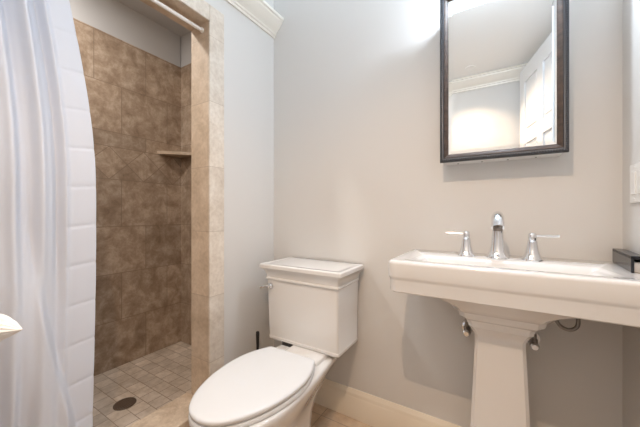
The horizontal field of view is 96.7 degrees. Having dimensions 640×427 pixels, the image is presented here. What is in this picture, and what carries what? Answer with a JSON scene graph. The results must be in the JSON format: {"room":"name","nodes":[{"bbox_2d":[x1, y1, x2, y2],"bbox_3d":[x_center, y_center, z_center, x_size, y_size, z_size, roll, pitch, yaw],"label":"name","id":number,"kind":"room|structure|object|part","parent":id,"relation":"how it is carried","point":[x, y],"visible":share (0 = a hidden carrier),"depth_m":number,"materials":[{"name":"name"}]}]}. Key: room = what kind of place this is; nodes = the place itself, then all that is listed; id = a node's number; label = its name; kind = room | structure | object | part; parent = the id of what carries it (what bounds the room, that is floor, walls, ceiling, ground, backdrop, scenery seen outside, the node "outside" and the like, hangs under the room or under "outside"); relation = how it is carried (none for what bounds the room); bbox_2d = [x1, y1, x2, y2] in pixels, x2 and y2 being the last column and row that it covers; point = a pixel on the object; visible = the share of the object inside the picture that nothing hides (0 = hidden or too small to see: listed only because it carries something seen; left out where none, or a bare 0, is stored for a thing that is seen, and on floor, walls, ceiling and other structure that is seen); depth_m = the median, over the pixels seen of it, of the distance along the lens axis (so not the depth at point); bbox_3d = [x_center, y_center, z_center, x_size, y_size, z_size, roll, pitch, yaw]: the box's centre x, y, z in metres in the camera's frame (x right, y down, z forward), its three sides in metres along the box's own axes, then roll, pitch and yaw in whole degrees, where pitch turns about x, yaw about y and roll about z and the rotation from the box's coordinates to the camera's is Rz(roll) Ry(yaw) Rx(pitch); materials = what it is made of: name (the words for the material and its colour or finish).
{"room":"bathroom","nodes":[
{"label":"bathroom","id":0,"kind":"room"},
{"bbox_2d":[69,0,180,375],"bbox_3d":[-1.550,-0.205,1.557,0.080,2.470,1.627,0,0,32],"label":"wall","id":1,"kind":"structure","parent":0,"point":[131,62],"depth_m":1.93,"materials":[{"name":"tile"}]},
{"bbox_2d":[157,151,190,157],"bbox_3d":[-1.060,-0.445,2.101,0.185,0.022,0.185,0,0,32],"label":"corner shelf","id":2,"kind":"object","parent":1,"relation":"attached to","point":[178,154],"visible":0.88,"depth_m":2.09,"materials":[{"name":"stone"}]},
{"bbox_2d":[117,0,190,36],"bbox_3d":[-1.198,-1.420,1.340,0.908,0.060,1.787,0,0,32],"label":"ceiling","id":3,"kind":"structure","parent":0,"point":[138,6],"depth_m":2.01,"materials":[{"name":"grey paint"}]},
{"bbox_2d":[93,341,371,426],"bbox_3d":[-0.470,1.040,0.894,2.654,0.080,1.810,0,0,32],"label":"floor","id":4,"kind":"structure","parent":0,"point":[155,379],"depth_m":1.62,"materials":[{"name":"tile"}]},
{"bbox_2d":[113,397,135,410],"bbox_3d":[-1.024,0.998,1.493,0.103,0.004,0.103,0,0,32],"label":"floor drain","id":5,"kind":"object","parent":4,"relation":"on","point":[125,403],"visible":1,"depth_m":1.49,"materials":[{"name":"brown metal"}]},
{"bbox_2d":[128,392,192,426],"bbox_3d":[-0.821,0.957,0.973,0.178,0.147,0.918,0,0,32],"label":"curb","id":6,"kind":"object","parent":4,"relation":"on","point":[175,413],"visible":0.59,"depth_m":1.24,"materials":[{"name":"stone"}]},
{"bbox_2d":[256,331,258,349],"bbox_3d":[-0.335,0.832,1.527,0.088,0.397,0.088,0,0,32],"label":"toilet brush","id":7,"kind":"object","parent":4,"relation":"on","point":[257,332],"visible":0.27,"depth_m":1.52,"materials":[{"name":"black plastic"}]},
{"bbox_2d":[188,257,363,426],"bbox_3d":[-0.183,0.640,1.192,0.464,0.780,0.781,0,0,32],"label":"toilet","id":8,"kind":"object","parent":4,"relation":"on","point":[313,303],"visible":1,"depth_m":1.24,"materials":[{"name":"white ceramic"}]},
{"bbox_3d":[-0.248,0.640,1.052,0.345,0.019,0.474,0,0,32],"label":"seat","id":9,"kind":"part","parent":8,"relation":"part of","materials":[{"name":"white plastic"}]},
{"bbox_3d":[-0.248,0.618,1.052,0.345,0.022,0.474,0,0,32],"label":"seat lid","id":10,"kind":"part","parent":8,"relation":"part of","materials":[{"name":"white plastic"}]},
{"bbox_3d":[-0.254,0.362,1.414,0.032,0.032,0.030,0,0,32],"label":"flush lever","id":11,"kind":"part","parent":8,"relation":"part of","materials":[{"name":"silver metal"}]},
{"bbox_3d":[-0.045,0.291,1.417,0.464,0.080,0.252,0,0,32],"label":"tank lid","id":12,"kind":"part","parent":8,"relation":"part of","materials":[{"name":"white ceramic"}]},
{"bbox_3d":[-0.038,0.481,1.429,0.409,0.302,0.218,0,0,32],"label":"tank","id":13,"kind":"part","parent":8,"relation":"part of","materials":[{"name":"white ceramic"}]},
{"bbox_2d":[389,249,639,426],"bbox_3d":[0.605,0.595,0.960,0.660,0.870,0.368,0,0,32],"label":"pedestal sink","id":14,"kind":"object","parent":4,"relation":"on","point":[504,302],"visible":0.99,"depth_m":0.87,"materials":[{"name":"white ceramic"}]},
{"bbox_2d":[446,211,559,261],"bbox_3d":[0.623,0.076,0.998,0.347,0.168,0.153,0,0,32],"label":"faucet","id":15,"kind":"object","parent":14,"relation":"on","point":[497,250],"visible":1,"depth_m":1.00,"materials":[{"name":"silver metal"}]},
{"bbox_3d":[0.532,0.080,1.099,0.085,0.028,0.024,0,0,32],"label":"lever","id":16,"kind":"part","parent":15,"relation":"part of","materials":[{"name":"silver metal"}]},
{"bbox_3d":[0.557,0.126,1.084,0.063,0.068,0.063,0,0,32],"label":"handle","id":17,"kind":"part","parent":15,"relation":"part of","materials":[{"name":"silver metal"}]},
{"bbox_3d":[0.643,0.105,1.031,0.075,0.110,0.075,0,0,32],"label":"spout","id":18,"kind":"part","parent":15,"relation":"part of","materials":[{"name":"silver metal"}]},
{"bbox_3d":[0.617,0.026,0.988,0.038,0.069,0.131,0,0,32],"label":"spout","id":19,"kind":"part","parent":15,"relation":"part of","materials":[{"name":"silver metal"}]},
{"bbox_3d":[0.730,0.126,0.978,0.063,0.068,0.063,0,0,32],"label":"handle","id":20,"kind":"part","parent":15,"relation":"part of","materials":[{"name":"silver metal"}]},
{"bbox_3d":[0.755,0.080,0.962,0.085,0.028,0.024,0,0,32],"label":"lever","id":21,"kind":"part","parent":15,"relation":"part of","materials":[{"name":"silver metal"}]},
{"bbox_2d":[389,249,639,327],"bbox_3d":[0.605,0.214,0.960,0.660,0.108,0.368,0,0,32],"label":"basin","id":22,"kind":"object","parent":14,"relation":"in","point":[592,290],"depth_m":0.81,"materials":[{"name":"white ceramic"}]},
{"bbox_2d":[612,248,639,272],"bbox_3d":[0.909,0.137,0.841,0.028,0.046,0.210,0,0,36],"label":"organizer","id":23,"kind":"object","parent":14,"relation":"on","point":[628,260],"visible":1,"depth_m":0.81,"materials":[{"name":"black paint"}]},
{"bbox_3d":[0.912,0.145,0.843,0.015,0.028,0.192,0,0,36],"label":"drawer","id":24,"kind":"part","parent":23,"relation":"part of","materials":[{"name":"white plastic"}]},
{"bbox_3d":[-0.570,0.667,0.368,0.144,0.725,0.140,0,0,32],"label":"side table","id":25,"kind":"object","parent":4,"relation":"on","visible":0},
{"bbox_2d":[0,314,22,340],"bbox_3d":[-0.529,0.222,0.377,0.164,0.165,0.157,0,0,32],"label":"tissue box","id":26,"kind":"object","parent":25,"relation":"on","point":[9,327],"visible":1,"depth_m":0.40,"materials":[{"name":"white paper"}]},
{"bbox_2d":[204,0,273,364],"bbox_3d":[-0.756,-0.395,1.069,0.128,2.850,1.610,0,0,32],"label":"wall","id":27,"kind":"structure","parent":0,"point":[248,49],"depth_m":1.53,"materials":[{"name":"white paint"}]},
{"bbox_2d":[140,0,208,394],"bbox_3d":[-0.816,-0.012,0.976,0.140,1.794,0.930,0,0,32],"label":"shower door frame","id":28,"kind":"structure","parent":27,"relation":"attached to","point":[199,41],"depth_m":1.36,"materials":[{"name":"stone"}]},
{"bbox_2d":[150,0,203,32],"bbox_3d":[-0.797,-0.869,0.965,0.025,0.025,0.908,0,0,32],"label":"curtain rod","id":29,"kind":"object","parent":27,"relation":"attached to","point":[201,29],"visible":1,"depth_m":1.24,"materials":[{"name":"white metal"}]},
{"bbox_2d":[0,0,95,426],"bbox_3d":[-0.884,0.034,0.753,0.129,1.842,0.468,0,0,32],"label":"shower curtain","id":30,"kind":"object","parent":29,"relation":"hanging from","point":[48,169],"visible":0.99,"depth_m":0.83,"materials":[{"name":"white fabric"}]},
{"bbox_2d":[178,0,223,377],"bbox_3d":[-0.755,0.028,0.939,0.011,2.004,1.076,0,0,32],"label":"trim","id":31,"kind":"structure","parent":27,"relation":"attached to","point":[215,18],"depth_m":1.34,"materials":[{"name":"stone"}]},
{"bbox_2d":[225,0,283,38],"bbox_3d":[-0.668,-1.106,1.016,0.077,0.097,1.610,0,0,32],"label":"trim","id":32,"kind":"structure","parent":27,"relation":"attached to","point":[259,12],"depth_m":1.57,"materials":[{"name":"white paint"}]},
{"bbox_2d":[180,0,622,426],"bbox_3d":[-0.014,-0.395,1.617,2.634,2.850,0.100,0,0,32],"label":"wall","id":33,"kind":"structure","parent":0,"point":[360,177],"depth_m":1.29,"materials":[{"name":"white paint"}]},
{"bbox_2d":[314,379,461,426],"bbox_3d":[0.354,0.959,1.322,1.498,0.142,0.016,0,0,32],"label":"baseboard","id":34,"kind":"structure","parent":33,"relation":"attached to","point":[369,409],"depth_m":1.38,"materials":[{"name":"beige paint"}]},
{"bbox_2d":[461,318,472,336],"bbox_3d":[0.586,0.378,1.133,0.052,0.223,0.096,0,0,32],"label":"supply valve","id":35,"kind":"object","parent":33,"relation":"attached to","point":[467,331],"visible":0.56,"depth_m":1.12,"materials":[{"name":"silver metal"}]},
{"bbox_3d":[0.570,0.463,1.106,0.026,0.027,0.034,0,0,32],"label":"valve handle","id":36,"kind":"part","parent":35,"relation":"part of","materials":[{"name":"silver metal"}]},
{"bbox_2d":[440,0,568,165],"bbox_3d":[0.674,-0.539,1.077,0.396,0.672,0.100,0,0,32],"label":"mirror","id":37,"kind":"object","parent":33,"relation":"attached to","point":[504,64],"visible":1,"depth_m":1.04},
{"bbox_2d":[528,318,580,350],"bbox_3d":[0.809,0.376,0.996,0.150,0.226,0.096,0,0,32],"label":"supply valve","id":38,"kind":"object","parent":33,"relation":"attached to","point":[533,342],"visible":0.47,"depth_m":0.98,"materials":[{"name":"silver metal"}]},
{"bbox_3d":[0.751,0.463,0.995,0.026,0.027,0.034,0,0,32],"label":"valve handle","id":39,"kind":"part","parent":38,"relation":"part of","materials":[{"name":"silver metal"}]},
{"bbox_2d":[623,0,639,426],"bbox_3d":[0.617,-0.395,0.225,0.100,2.850,1.610,0,0,32],"label":"wall","id":40,"kind":"structure","parent":0,"point":[631,8],"depth_m":0.88,"materials":[{"name":"white paint"}]},
{"bbox_2d":[630,162,639,202],"bbox_3d":[0.923,-0.090,0.825,0.009,0.116,0.113,0,0,32],"label":"light switch","id":41,"kind":"object","parent":40,"relation":"attached to","point":[635,168],"visible":1,"depth_m":0.83,"materials":[{"name":"white plastic"}]}
]}

